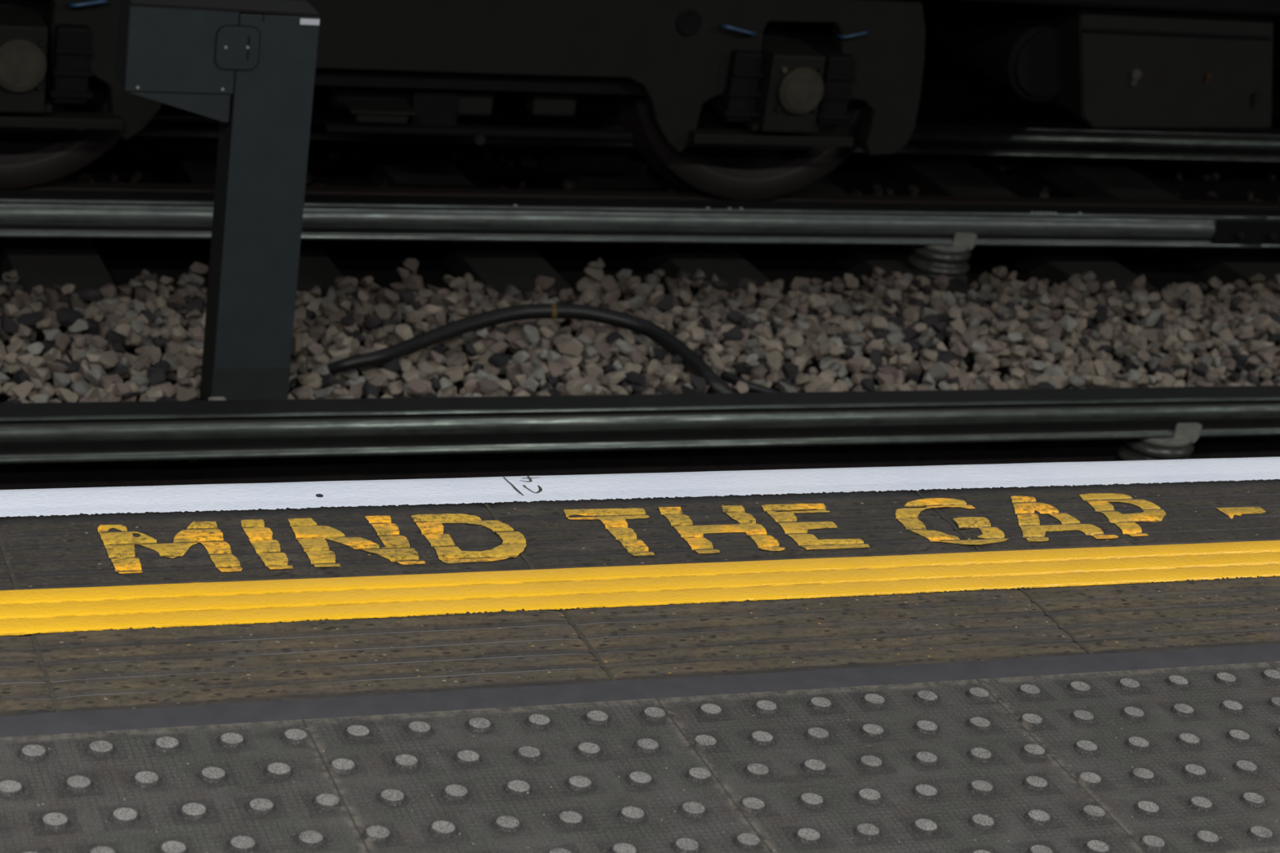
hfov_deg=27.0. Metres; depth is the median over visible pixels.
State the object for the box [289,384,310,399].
ballast stone
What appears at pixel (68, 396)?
ballast stone
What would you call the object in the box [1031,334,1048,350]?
ballast stone
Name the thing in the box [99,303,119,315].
ballast stone
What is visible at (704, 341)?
ballast stone
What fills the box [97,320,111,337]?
ballast stone
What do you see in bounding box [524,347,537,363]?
ballast stone
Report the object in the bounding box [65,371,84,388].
ballast stone
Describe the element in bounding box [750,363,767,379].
ballast stone
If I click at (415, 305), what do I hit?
ballast stone
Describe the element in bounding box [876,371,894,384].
ballast stone
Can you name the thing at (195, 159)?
sleeper
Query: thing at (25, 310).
ballast stone
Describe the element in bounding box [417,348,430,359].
ballast stone
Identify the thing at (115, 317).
ballast stone
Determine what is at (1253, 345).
ballast stone
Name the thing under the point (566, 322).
ballast stone
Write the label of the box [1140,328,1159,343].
ballast stone
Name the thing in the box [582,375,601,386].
ballast stone
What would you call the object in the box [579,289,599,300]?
ballast stone
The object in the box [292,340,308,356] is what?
ballast stone
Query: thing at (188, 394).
ballast stone
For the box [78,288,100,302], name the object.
ballast stone
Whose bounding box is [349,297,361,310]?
ballast stone
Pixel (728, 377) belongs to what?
cable
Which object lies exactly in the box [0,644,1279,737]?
trim
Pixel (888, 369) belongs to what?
ballast stone
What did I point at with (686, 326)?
ballast stone
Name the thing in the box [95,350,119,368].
ballast stone
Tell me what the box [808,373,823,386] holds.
ballast stone
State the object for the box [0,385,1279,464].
rail
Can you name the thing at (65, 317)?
ballast stone
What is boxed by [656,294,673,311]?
ballast stone
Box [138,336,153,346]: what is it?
ballast stone
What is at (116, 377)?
ballast stone
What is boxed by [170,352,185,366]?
ballast stone
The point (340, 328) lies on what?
ballast stone
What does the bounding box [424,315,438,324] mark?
ballast stone
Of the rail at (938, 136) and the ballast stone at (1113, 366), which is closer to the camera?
the ballast stone at (1113, 366)
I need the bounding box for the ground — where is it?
[0,0,1279,489]
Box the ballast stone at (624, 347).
[613,338,633,354]
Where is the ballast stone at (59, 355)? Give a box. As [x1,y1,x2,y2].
[56,349,62,359]
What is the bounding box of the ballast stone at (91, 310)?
[84,305,100,319]
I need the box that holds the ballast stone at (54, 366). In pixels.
[43,360,67,373]
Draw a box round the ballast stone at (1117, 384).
[1111,380,1128,387]
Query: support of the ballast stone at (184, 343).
on the ballast at (1091, 326)
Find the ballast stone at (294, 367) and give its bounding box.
[289,362,299,376]
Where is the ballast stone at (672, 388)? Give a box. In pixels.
[663,382,677,394]
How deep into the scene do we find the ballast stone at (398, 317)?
7.08 m
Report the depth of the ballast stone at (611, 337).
6.91 m
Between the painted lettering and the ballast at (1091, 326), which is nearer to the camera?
the painted lettering
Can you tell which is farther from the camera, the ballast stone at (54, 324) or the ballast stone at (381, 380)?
the ballast stone at (54, 324)
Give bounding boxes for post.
[115,0,319,400]
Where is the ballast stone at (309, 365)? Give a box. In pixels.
[306,355,319,369]
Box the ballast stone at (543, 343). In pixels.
[537,337,551,350]
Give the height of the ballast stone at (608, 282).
0.038 m
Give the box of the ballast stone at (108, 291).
[98,283,116,299]
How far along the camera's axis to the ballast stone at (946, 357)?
7.18 m
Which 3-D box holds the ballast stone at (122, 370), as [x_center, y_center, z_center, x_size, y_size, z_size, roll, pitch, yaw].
[-1.218,-0.131,6.231,0.038,0.034,0.038,-4,24,-27]
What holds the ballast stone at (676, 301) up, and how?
on the ground
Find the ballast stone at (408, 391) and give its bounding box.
[405,379,431,395]
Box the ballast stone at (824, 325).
[819,319,831,333]
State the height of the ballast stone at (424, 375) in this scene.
0.033 m
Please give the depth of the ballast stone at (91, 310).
6.63 m
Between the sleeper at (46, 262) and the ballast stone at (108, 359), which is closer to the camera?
the ballast stone at (108, 359)
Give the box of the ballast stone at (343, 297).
[338,294,351,311]
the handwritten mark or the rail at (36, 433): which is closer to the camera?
the handwritten mark
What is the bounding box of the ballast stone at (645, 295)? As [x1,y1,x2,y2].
[632,283,650,297]
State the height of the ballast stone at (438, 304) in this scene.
0.051 m
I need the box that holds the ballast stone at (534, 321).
[531,319,537,324]
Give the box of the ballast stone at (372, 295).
[366,293,377,301]
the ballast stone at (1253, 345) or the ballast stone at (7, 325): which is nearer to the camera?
the ballast stone at (7, 325)
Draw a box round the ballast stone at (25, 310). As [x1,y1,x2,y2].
[14,306,33,318]
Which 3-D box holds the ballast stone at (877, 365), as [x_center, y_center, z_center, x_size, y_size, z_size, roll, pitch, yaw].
[0.639,-0.147,7.041,0.053,0.033,0.052,16,23,19]
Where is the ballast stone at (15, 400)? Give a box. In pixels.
[1,398,22,403]
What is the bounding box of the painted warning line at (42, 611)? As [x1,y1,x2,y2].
[0,540,1279,635]
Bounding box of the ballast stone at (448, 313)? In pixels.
[446,310,451,317]
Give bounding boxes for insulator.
[907,232,977,283]
[1116,422,1201,461]
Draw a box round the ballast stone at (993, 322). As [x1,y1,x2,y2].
[990,316,1004,332]
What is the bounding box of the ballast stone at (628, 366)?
[622,361,641,373]
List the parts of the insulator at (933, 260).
pot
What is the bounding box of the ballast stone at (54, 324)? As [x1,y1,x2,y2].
[44,311,61,328]
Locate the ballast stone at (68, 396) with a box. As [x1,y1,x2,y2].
[58,387,78,402]
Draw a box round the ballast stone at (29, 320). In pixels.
[17,311,42,328]
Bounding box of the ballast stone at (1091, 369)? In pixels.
[1076,361,1095,375]
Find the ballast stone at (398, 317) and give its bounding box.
[388,310,402,322]
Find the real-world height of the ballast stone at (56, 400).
0.029 m
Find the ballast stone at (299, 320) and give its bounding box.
[293,317,306,332]
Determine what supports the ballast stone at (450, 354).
on the ballast at (1091, 326)
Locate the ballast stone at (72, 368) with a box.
[53,358,77,373]
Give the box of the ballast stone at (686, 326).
[679,320,697,333]
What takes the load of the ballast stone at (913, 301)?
on the ground
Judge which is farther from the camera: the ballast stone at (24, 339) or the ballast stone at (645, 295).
the ballast stone at (645, 295)
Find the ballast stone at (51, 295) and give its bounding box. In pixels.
[44,288,58,306]
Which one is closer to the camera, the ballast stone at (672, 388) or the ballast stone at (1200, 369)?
the ballast stone at (672, 388)
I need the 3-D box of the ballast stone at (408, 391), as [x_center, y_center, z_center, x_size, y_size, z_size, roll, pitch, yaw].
[-0.527,-0.086,6.338,0.060,0.049,0.042,20,24,28]
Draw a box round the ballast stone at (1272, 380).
[1258,378,1275,386]
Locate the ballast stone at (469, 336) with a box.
[461,331,477,342]
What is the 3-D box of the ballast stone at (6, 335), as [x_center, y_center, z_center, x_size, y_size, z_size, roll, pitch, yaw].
[-1.553,-0.240,6.561,0.057,0.049,0.046,3,22,-13]
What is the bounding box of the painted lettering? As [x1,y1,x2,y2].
[97,493,1265,573]
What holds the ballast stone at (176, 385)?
on the ballast at (1091, 326)
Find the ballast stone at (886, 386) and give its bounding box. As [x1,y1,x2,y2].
[877,382,897,391]
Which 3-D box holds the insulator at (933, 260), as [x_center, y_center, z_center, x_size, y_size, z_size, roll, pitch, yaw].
[0.921,-0.534,8.172,0.200,0.167,0.200,-1,23,-22]
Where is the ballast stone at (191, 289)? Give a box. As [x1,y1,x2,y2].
[181,284,198,299]
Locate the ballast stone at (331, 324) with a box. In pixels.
[328,322,340,328]
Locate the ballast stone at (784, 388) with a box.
[778,381,797,392]
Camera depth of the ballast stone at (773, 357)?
6.85 m
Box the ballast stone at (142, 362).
[132,355,151,371]
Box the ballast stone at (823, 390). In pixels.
[812,389,826,391]
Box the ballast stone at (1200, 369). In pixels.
[1191,363,1208,377]
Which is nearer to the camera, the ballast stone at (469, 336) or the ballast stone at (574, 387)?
the ballast stone at (574, 387)
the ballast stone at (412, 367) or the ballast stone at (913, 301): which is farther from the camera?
the ballast stone at (913, 301)
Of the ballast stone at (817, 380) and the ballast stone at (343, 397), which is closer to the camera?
the ballast stone at (343, 397)
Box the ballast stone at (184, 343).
[177,340,192,346]
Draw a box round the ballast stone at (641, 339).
[634,334,651,347]
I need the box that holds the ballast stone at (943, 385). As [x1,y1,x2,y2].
[937,381,951,390]
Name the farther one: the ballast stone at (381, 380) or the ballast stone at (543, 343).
the ballast stone at (543, 343)
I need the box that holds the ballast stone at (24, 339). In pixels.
[22,337,30,343]
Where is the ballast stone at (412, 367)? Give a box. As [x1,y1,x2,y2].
[398,358,416,369]
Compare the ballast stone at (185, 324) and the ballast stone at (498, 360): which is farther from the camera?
the ballast stone at (185, 324)
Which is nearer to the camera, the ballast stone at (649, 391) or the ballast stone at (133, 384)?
the ballast stone at (133, 384)
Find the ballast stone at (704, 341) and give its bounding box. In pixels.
[699,337,707,346]
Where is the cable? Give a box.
[326,302,738,393]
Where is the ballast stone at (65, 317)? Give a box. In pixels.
[56,306,81,326]
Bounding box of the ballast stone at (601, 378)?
[596,373,610,387]
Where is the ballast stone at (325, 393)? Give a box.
[315,386,335,399]
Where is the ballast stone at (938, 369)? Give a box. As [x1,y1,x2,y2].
[928,361,949,378]
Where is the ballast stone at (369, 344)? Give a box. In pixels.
[364,336,373,349]
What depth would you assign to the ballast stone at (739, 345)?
7.04 m
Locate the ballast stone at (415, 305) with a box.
[410,300,422,311]
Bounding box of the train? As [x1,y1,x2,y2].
[0,0,1279,200]
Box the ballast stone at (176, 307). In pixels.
[166,302,183,311]
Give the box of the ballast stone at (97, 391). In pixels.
[88,386,108,399]
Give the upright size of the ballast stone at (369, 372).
0.041 m
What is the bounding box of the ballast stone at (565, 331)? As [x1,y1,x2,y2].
[554,329,567,336]
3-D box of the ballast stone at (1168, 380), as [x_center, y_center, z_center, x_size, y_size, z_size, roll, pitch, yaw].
[1.425,-0.116,7.200,0.048,0.044,0.044,0,23,-20]
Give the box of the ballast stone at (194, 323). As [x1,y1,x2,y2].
[189,317,201,328]
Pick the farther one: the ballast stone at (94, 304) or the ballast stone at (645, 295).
the ballast stone at (645, 295)
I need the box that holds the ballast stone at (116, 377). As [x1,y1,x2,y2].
[98,373,120,388]
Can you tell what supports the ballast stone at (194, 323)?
on the ballast at (1091, 326)
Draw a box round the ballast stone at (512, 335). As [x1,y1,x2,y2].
[505,328,521,344]
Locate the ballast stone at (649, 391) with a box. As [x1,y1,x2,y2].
[640,388,656,394]
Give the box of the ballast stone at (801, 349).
[795,346,813,358]
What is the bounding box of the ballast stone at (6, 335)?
[0,317,19,339]
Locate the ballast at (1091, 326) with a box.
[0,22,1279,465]
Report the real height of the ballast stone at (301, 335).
0.039 m
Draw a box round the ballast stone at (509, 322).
[505,320,519,324]
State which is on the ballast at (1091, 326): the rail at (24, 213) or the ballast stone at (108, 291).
the ballast stone at (108, 291)
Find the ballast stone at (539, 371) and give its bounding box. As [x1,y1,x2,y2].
[529,366,545,382]
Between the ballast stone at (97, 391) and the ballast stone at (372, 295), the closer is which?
the ballast stone at (97, 391)
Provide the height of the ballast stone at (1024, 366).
0.045 m
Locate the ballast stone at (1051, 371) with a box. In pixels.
[1042,365,1065,379]
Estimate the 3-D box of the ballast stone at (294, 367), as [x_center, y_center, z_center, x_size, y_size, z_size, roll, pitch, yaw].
[-0.848,-0.136,6.419,0.043,0.040,0.052,14,22,16]
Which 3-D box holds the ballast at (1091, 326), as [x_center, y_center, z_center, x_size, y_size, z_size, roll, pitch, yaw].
[0.888,-0.734,8.684,8.147,0.289,4.820,-1,23,-22]
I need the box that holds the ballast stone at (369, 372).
[359,364,381,380]
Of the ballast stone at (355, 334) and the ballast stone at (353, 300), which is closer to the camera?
the ballast stone at (355, 334)
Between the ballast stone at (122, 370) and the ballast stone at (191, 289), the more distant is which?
the ballast stone at (191, 289)
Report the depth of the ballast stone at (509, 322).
7.10 m
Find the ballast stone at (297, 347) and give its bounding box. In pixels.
[291,336,304,355]
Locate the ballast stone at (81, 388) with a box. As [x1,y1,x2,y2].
[70,379,91,398]
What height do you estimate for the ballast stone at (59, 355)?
0.050 m
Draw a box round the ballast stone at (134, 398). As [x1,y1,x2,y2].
[120,396,136,401]
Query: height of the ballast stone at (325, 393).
0.037 m
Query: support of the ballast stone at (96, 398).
on the ballast at (1091, 326)
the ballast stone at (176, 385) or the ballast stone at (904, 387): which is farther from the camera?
the ballast stone at (904, 387)
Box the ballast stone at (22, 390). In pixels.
[12,381,34,399]
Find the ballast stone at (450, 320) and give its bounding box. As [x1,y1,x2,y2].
[447,312,457,323]
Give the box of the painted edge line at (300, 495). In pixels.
[0,457,1279,517]
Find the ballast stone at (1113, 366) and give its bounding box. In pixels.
[1099,358,1119,372]
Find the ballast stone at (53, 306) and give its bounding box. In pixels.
[48,301,69,311]
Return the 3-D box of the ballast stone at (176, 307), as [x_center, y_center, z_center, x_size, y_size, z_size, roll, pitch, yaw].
[-1.189,-0.305,6.816,0.042,0.024,0.045,0,23,-19]
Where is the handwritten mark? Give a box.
[502,475,542,495]
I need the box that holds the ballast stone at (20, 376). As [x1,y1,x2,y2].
[10,370,31,384]
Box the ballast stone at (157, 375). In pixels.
[147,367,165,385]
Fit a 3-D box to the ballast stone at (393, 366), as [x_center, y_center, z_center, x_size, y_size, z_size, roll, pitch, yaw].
[-0.609,-0.151,6.500,0.054,0.043,0.040,19,24,26]
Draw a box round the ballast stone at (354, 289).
[347,284,358,293]
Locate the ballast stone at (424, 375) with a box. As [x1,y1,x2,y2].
[420,370,426,380]
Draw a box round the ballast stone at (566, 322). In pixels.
[559,319,571,328]
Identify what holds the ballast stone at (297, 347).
on the ballast at (1091, 326)
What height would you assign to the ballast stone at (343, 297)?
0.048 m
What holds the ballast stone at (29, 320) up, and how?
on the ballast at (1091, 326)
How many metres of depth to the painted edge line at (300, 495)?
3.48 m
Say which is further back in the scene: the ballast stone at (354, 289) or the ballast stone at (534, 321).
the ballast stone at (354, 289)
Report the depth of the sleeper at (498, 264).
7.94 m
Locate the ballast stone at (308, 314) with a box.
[294,302,314,318]
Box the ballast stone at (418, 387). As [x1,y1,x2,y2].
[406,377,427,395]
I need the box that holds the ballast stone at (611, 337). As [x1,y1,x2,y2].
[605,332,624,345]
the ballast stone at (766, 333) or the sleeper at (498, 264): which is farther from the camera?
the sleeper at (498, 264)
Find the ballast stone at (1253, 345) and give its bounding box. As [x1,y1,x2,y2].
[1246,339,1265,352]
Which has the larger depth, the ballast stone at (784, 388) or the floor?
the ballast stone at (784, 388)
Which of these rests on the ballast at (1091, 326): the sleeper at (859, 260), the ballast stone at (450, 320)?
the ballast stone at (450, 320)
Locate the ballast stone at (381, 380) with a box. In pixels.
[369,373,388,388]
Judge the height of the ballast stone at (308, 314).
0.037 m
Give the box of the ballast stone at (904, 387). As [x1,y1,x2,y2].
[898,383,911,391]
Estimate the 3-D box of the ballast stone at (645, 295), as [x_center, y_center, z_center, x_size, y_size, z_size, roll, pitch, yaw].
[0.001,-0.381,7.482,0.047,0.043,0.051,22,26,33]
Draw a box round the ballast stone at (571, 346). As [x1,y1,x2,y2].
[556,337,583,356]
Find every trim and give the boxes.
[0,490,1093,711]
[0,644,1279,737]
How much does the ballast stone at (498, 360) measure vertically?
0.037 m
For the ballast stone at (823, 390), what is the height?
0.032 m
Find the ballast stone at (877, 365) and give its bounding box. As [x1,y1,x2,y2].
[873,362,884,373]
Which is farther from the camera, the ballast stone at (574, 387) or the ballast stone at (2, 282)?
the ballast stone at (2, 282)
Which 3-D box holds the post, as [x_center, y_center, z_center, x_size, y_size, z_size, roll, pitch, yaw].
[-0.979,-0.445,6.001,0.419,1.049,0.128,-1,23,-22]
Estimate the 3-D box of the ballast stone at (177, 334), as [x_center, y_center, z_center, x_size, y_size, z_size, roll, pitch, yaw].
[-1.141,-0.225,6.586,0.049,0.042,0.046,7,21,-2]
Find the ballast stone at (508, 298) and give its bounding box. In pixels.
[497,292,515,306]
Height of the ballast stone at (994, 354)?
0.038 m
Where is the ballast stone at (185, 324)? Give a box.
[180,319,195,329]
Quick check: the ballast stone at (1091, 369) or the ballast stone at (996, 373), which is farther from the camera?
the ballast stone at (1091, 369)
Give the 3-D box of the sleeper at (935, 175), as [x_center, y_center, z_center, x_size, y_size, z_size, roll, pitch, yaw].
[1.050,-0.839,9.363,0.250,0.160,2.750,-1,23,-22]
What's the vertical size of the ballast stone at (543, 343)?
0.053 m
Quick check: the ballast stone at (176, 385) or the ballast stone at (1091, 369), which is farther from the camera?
the ballast stone at (1091, 369)
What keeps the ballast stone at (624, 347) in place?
on the ballast at (1091, 326)
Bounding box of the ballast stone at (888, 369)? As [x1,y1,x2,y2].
[877,364,898,380]
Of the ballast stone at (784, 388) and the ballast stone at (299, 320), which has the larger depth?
the ballast stone at (299, 320)
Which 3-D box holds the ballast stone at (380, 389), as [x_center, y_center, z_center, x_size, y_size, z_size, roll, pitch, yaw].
[-0.635,-0.103,6.472,0.051,0.040,0.053,21,25,30]
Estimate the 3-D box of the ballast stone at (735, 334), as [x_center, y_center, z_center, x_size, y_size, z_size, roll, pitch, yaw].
[0.254,-0.244,7.084,0.053,0.044,0.049,15,22,17]
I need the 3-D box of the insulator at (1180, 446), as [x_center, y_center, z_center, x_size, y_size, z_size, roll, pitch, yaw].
[1.327,0.046,6.844,0.200,0.167,0.200,-1,23,-22]
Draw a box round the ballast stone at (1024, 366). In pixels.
[1018,358,1037,377]
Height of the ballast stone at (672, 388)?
0.039 m
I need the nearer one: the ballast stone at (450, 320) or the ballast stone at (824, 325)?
the ballast stone at (450, 320)
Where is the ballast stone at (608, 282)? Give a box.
[600,275,617,291]
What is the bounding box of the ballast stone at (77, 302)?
[71,297,90,310]
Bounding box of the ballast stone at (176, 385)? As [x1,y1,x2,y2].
[173,382,191,390]
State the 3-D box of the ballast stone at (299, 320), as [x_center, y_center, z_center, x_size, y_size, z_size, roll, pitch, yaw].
[-0.877,-0.255,6.857,0.042,0.046,0.058,2,22,-16]
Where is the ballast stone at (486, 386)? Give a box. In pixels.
[476,377,501,395]
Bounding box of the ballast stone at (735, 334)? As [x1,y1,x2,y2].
[724,325,744,341]
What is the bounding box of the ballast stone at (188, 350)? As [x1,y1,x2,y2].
[180,345,197,356]
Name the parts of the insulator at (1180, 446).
pot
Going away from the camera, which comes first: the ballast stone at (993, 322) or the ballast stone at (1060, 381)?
the ballast stone at (1060, 381)
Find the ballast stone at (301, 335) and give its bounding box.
[292,332,310,338]
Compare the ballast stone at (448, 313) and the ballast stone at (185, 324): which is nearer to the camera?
the ballast stone at (185, 324)
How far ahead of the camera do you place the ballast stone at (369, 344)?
6.73 m
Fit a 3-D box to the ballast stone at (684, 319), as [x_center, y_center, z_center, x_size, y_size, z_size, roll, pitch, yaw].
[0.128,-0.266,7.224,0.056,0.056,0.033,25,27,37]
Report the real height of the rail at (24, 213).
0.104 m
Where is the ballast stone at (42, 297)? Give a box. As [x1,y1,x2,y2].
[30,295,47,302]
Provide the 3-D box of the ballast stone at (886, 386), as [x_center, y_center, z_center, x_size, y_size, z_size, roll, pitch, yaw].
[0.640,-0.098,6.908,0.050,0.038,0.050,13,22,12]
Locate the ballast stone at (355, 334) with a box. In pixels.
[348,328,365,342]
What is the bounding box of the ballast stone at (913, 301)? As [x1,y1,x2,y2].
[908,297,924,309]
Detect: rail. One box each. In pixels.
[0,189,1279,248]
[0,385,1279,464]
[17,181,1279,208]
[133,101,1279,162]
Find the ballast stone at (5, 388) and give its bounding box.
[0,382,17,394]
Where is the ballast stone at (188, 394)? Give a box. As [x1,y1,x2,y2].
[175,387,199,400]
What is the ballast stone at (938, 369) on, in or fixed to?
on the ballast at (1091, 326)
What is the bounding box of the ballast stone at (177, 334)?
[168,326,188,342]
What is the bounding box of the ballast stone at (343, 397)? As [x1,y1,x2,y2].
[339,395,354,398]
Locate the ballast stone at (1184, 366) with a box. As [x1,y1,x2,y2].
[1171,364,1190,377]
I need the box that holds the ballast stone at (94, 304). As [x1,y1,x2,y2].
[88,301,100,307]
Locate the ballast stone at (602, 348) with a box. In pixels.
[591,342,612,359]
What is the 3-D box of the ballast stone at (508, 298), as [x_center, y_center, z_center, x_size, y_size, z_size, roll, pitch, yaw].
[-0.363,-0.340,7.200,0.052,0.041,0.047,-11,28,-40]
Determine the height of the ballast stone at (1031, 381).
0.037 m
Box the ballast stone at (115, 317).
[104,313,122,324]
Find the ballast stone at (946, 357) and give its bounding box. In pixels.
[936,349,963,365]
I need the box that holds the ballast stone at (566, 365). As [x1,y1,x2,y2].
[555,355,571,371]
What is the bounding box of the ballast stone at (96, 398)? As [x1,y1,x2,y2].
[79,396,102,402]
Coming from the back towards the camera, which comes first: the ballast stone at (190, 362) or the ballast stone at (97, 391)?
the ballast stone at (190, 362)
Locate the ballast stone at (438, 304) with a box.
[434,301,447,313]
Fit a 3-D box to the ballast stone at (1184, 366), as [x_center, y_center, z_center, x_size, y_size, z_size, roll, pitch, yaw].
[1.481,-0.153,7.323,0.044,0.037,0.052,23,26,34]
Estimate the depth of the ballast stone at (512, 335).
6.89 m
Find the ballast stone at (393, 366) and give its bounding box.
[378,358,402,372]
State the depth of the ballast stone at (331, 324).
6.89 m
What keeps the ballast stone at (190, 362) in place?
on the ballast at (1091, 326)
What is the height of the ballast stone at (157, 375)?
0.035 m
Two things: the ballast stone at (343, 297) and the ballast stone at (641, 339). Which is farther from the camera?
the ballast stone at (343, 297)
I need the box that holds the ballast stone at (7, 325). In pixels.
[0,315,18,334]
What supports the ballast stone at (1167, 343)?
on the ballast at (1091, 326)
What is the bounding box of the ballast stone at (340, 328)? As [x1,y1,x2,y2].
[335,324,342,332]
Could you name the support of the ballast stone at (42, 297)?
on the ballast at (1091, 326)
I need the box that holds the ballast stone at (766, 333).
[757,326,774,339]
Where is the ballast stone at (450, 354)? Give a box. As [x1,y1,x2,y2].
[444,350,466,360]
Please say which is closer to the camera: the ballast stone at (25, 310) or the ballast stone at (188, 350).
the ballast stone at (188, 350)
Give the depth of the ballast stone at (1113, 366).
7.28 m
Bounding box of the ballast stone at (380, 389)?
[367,375,388,393]
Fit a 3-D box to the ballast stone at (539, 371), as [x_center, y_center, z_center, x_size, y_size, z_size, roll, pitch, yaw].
[-0.264,-0.130,6.641,0.058,0.041,0.033,8,21,1]
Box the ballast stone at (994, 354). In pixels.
[988,351,999,357]
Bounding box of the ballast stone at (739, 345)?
[722,340,745,352]
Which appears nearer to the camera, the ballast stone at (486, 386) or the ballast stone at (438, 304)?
the ballast stone at (486, 386)
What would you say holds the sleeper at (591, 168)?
on the ground
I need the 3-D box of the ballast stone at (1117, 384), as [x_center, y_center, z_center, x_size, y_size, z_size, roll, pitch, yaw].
[1.278,-0.107,7.082,0.049,0.040,0.048,-1,23,-21]
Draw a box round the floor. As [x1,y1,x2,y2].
[0,661,1279,852]
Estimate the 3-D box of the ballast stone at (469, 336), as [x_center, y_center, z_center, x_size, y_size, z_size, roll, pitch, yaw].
[-0.442,-0.239,6.878,0.043,0.045,0.043,25,27,37]
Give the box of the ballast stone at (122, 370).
[110,364,128,376]
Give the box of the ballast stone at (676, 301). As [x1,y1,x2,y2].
[671,297,683,309]
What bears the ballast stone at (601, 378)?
on the ballast at (1091, 326)
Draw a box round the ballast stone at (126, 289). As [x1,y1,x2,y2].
[116,284,134,295]
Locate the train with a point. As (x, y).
(731, 100)
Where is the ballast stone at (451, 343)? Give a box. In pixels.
[442,335,462,348]
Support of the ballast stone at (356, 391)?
on the ground
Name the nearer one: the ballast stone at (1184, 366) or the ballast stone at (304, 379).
the ballast stone at (304, 379)
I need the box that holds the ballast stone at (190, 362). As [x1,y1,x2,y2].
[178,355,199,369]
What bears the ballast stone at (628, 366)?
on the ballast at (1091, 326)
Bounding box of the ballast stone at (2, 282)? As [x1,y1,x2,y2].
[0,280,6,296]
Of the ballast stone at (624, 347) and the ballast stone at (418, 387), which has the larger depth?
the ballast stone at (624, 347)
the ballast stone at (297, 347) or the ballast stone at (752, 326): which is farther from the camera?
the ballast stone at (752, 326)
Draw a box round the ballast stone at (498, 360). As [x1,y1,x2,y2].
[487,353,511,367]
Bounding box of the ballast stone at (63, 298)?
[57,291,69,303]
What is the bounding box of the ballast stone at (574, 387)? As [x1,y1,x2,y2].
[564,379,582,395]
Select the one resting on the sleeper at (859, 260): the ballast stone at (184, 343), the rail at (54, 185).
the rail at (54, 185)
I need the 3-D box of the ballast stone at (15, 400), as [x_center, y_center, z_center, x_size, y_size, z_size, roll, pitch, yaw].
[-1.408,-0.049,5.976,0.050,0.037,0.040,14,22,16]
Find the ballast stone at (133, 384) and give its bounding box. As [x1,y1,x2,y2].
[124,380,140,392]
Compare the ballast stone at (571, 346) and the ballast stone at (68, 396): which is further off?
the ballast stone at (571, 346)
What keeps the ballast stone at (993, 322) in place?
on the ballast at (1091, 326)
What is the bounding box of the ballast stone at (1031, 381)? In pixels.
[1022,373,1037,388]
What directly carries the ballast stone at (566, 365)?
on the ballast at (1091, 326)
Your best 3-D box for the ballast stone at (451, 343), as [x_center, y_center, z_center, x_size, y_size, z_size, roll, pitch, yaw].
[-0.479,-0.222,6.789,0.059,0.039,0.030,-4,24,-27]
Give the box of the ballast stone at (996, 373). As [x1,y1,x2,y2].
[980,371,1000,376]
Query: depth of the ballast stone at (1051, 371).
7.13 m
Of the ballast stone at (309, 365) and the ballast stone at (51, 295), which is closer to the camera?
the ballast stone at (309, 365)
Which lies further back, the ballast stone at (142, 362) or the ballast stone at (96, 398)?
the ballast stone at (142, 362)
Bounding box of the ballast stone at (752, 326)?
[744,322,762,329]
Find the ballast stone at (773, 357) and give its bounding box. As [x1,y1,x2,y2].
[765,350,782,370]
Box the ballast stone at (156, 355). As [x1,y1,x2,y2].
[142,347,161,365]
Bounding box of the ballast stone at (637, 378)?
[624,370,645,385]
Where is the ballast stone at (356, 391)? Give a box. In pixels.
[347,384,362,398]
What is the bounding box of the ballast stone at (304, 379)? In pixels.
[297,372,319,385]
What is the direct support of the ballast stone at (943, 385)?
on the ballast at (1091, 326)
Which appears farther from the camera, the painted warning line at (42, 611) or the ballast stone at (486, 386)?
the ballast stone at (486, 386)
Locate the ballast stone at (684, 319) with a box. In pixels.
[677,316,688,331]
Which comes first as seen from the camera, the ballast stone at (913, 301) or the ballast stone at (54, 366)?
the ballast stone at (54, 366)
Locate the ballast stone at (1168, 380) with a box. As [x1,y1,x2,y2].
[1161,374,1176,386]
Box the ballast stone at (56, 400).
[47,398,62,402]
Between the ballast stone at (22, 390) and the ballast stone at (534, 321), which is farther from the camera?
the ballast stone at (534, 321)
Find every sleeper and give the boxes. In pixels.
[0,179,119,305]
[152,137,357,297]
[312,95,579,303]
[492,101,786,306]
[792,177,991,306]
[856,152,1161,301]
[968,115,1279,293]
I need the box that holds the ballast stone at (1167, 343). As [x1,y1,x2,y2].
[1163,334,1179,351]
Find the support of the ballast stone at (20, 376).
on the ballast at (1091, 326)
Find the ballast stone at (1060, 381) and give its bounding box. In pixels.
[1050,375,1069,388]
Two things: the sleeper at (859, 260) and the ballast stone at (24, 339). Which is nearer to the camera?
the ballast stone at (24, 339)
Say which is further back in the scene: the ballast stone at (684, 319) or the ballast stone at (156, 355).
the ballast stone at (684, 319)
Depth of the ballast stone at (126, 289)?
7.03 m
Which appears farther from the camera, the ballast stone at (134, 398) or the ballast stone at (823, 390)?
the ballast stone at (823, 390)
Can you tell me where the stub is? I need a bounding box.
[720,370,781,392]
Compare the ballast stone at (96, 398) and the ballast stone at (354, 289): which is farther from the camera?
the ballast stone at (354, 289)

